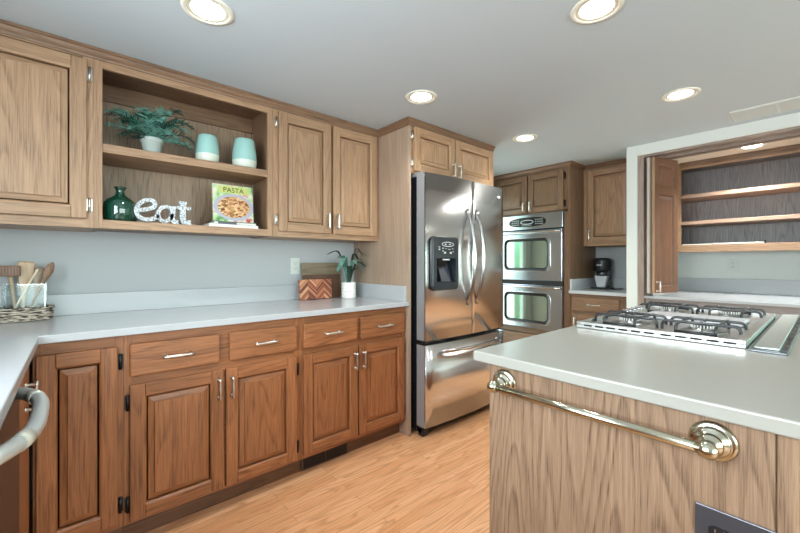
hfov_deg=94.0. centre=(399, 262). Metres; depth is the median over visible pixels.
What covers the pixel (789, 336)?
grille
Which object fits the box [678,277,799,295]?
backsplash
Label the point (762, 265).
wall
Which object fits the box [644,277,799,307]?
countertop
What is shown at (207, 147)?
tumbler
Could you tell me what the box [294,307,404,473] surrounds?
base cabinet
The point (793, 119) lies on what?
wall partition
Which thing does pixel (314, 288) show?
cutting board
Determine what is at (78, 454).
base cabinet
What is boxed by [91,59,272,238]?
cabinet
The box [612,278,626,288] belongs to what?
backsplash
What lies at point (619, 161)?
crown molding
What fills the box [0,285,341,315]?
backsplash
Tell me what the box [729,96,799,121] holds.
ceiling vent
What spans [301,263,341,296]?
cutting board
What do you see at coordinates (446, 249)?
print
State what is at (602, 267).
coffee maker
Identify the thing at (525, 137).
recessed light
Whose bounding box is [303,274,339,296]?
cutting board
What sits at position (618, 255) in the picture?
wall
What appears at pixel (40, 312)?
woven basket
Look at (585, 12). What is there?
recessed light
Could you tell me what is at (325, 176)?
upper cabinet
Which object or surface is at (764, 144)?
recessed light
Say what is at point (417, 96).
recessed light
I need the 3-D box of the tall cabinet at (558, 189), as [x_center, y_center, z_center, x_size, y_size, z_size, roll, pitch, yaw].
[1.558,0.103,4.110,0.655,2.153,0.880,0,0,-41]
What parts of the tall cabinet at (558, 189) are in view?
raised panel, door, drawer, raised panel, door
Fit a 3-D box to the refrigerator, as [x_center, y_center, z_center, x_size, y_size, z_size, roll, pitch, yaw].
[0.304,0.282,3.002,0.902,1.795,0.827,0,0,-41]
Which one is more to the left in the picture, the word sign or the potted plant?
the word sign
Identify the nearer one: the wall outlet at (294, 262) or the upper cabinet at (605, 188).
the wall outlet at (294, 262)
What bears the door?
attached to the track
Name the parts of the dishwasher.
door, handle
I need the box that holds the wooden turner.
[33,268,43,307]
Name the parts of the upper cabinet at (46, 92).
raised panel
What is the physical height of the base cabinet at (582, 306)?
0.884 m
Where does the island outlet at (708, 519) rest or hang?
attached to the kitchen island
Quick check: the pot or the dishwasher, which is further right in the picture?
the pot
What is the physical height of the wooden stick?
0.224 m
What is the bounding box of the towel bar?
[487,369,739,461]
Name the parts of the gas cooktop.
burner, burner, plate, burner, burner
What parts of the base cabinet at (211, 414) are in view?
drawer, door, raised panel, handle, handle, handle, door, drawer, raised panel, handle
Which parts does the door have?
handle, raised panel, raised panel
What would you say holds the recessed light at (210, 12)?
in the ceiling
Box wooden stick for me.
[14,269,38,308]
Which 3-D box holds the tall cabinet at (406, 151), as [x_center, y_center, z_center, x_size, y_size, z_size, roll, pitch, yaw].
[0.226,0.103,3.073,0.971,2.153,0.713,0,0,-41]
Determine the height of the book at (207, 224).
0.017 m
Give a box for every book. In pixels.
[202,223,258,228]
[207,220,256,225]
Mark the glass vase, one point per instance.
(119, 207)
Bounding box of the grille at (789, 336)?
[782,318,799,350]
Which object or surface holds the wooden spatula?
in the utensil holder
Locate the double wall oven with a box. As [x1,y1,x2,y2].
[503,211,563,330]
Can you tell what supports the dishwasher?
on the floor
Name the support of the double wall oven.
in the tall cabinet at (558, 189)
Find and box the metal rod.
[712,240,766,243]
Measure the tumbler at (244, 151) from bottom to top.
0.169 m
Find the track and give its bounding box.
[644,126,799,159]
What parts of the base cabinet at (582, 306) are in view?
door, drawer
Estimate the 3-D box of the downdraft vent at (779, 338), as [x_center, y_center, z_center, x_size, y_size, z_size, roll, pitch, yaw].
[1.499,0.258,1.458,1.135,0.014,0.082,0,0,-41]
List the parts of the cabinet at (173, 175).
panel, shelf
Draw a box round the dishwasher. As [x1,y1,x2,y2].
[0,386,49,532]
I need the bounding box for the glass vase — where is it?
[102,186,136,221]
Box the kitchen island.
[490,364,799,532]
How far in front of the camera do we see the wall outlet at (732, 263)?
3.42 m
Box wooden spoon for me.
[28,262,54,307]
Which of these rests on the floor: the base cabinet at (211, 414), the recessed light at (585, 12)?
the base cabinet at (211, 414)
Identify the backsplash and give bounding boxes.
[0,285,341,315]
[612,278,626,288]
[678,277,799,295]
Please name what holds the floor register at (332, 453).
attached to the base cabinet at (352, 364)
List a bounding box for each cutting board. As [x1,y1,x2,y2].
[298,279,331,299]
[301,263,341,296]
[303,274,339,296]
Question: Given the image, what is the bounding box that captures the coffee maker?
[591,258,623,289]
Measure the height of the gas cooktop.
0.052 m
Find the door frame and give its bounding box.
[638,155,652,305]
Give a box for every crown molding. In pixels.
[0,19,494,151]
[493,158,626,180]
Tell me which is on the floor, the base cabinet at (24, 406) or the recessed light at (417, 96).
the base cabinet at (24, 406)
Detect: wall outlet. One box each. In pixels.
[290,258,299,273]
[728,259,737,270]
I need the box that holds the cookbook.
[211,183,253,222]
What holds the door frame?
attached to the wall partition at (793, 119)
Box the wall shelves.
[678,144,799,251]
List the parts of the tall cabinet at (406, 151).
panel, door, raised panel, handle, door, raised panel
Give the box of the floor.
[29,405,489,532]
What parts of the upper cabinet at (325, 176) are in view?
door, raised panel, handle, handle, door, raised panel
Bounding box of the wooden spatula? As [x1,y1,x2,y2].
[17,261,34,308]
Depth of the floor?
1.89 m
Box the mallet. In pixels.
[0,266,20,308]
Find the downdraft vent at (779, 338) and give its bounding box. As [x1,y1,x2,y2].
[749,314,799,355]
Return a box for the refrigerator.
[411,171,502,436]
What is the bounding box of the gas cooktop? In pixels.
[577,301,774,348]
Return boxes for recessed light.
[180,0,233,25]
[405,90,436,103]
[513,134,537,141]
[570,0,624,24]
[661,87,700,101]
[736,143,768,149]
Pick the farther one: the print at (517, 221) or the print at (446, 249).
the print at (517, 221)
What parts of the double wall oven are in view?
handle, handle, oven door, oven door, control panel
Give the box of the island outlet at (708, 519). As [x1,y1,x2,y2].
[695,501,776,532]
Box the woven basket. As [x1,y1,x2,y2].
[0,304,54,322]
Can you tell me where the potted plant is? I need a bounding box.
[327,248,365,298]
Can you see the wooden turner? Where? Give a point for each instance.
(37, 279)
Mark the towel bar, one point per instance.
(711, 440)
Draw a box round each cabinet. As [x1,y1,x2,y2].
[0,33,92,231]
[20,367,38,532]
[33,336,123,532]
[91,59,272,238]
[122,318,298,532]
[254,109,377,242]
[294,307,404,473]
[354,125,492,436]
[493,166,595,342]
[570,293,626,326]
[584,163,626,246]
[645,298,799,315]
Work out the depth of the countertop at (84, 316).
1.90 m
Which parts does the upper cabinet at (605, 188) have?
raised panel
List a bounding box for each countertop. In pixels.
[0,282,408,427]
[474,314,799,439]
[569,278,626,296]
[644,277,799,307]
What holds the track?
attached to the wall partition at (793, 119)
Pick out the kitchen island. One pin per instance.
(552, 470)
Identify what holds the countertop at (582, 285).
on the base cabinet at (582, 306)
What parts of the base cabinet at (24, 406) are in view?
door, handle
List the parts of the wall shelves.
shelf, shelf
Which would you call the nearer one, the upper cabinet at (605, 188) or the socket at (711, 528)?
the socket at (711, 528)
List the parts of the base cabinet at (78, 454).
raised panel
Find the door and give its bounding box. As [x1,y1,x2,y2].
[647,156,677,292]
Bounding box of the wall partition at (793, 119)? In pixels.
[627,112,799,307]
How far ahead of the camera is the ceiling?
1.76 m
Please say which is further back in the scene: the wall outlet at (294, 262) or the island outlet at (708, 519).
the wall outlet at (294, 262)
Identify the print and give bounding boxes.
[439,242,453,259]
[512,218,542,225]
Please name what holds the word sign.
on the cabinet at (173, 175)
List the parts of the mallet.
handle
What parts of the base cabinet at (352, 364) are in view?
drawer, door, raised panel, handle, handle, handle, door, drawer, raised panel, handle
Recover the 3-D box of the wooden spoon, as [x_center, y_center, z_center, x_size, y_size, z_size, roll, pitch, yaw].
[-1.683,0.125,1.741,0.008,0.256,0.109,0,0,28]
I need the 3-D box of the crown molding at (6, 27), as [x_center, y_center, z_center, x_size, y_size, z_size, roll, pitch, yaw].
[-0.608,-0.952,2.147,3.420,0.045,0.362,0,0,-41]
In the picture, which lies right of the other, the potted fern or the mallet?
the potted fern
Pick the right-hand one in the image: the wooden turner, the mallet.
the wooden turner
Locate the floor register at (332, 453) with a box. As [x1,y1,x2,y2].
[301,442,347,470]
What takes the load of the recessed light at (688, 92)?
in the ceiling
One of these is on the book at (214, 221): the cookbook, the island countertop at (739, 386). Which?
the cookbook
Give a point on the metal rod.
(764, 241)
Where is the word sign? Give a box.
[134,198,190,224]
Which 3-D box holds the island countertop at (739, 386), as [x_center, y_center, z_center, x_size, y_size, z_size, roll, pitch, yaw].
[1.144,0.280,1.458,1.830,0.030,0.710,0,0,-41]
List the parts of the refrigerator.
door, door, spout, door, freezer drawer, handle, handle, handle, door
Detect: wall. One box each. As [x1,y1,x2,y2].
[0,229,353,506]
[596,246,626,277]
[678,250,799,279]
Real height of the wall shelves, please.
0.814 m
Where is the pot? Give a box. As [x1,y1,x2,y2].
[140,136,163,152]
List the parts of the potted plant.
pot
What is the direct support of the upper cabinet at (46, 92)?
attached to the wall at (98, 261)
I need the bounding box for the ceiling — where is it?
[0,0,799,176]
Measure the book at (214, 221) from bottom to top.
0.018 m
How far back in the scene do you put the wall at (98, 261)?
2.12 m
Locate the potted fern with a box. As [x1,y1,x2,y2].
[103,104,194,152]
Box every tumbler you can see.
[195,133,218,161]
[232,137,256,167]
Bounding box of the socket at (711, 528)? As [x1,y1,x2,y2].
[708,525,728,532]

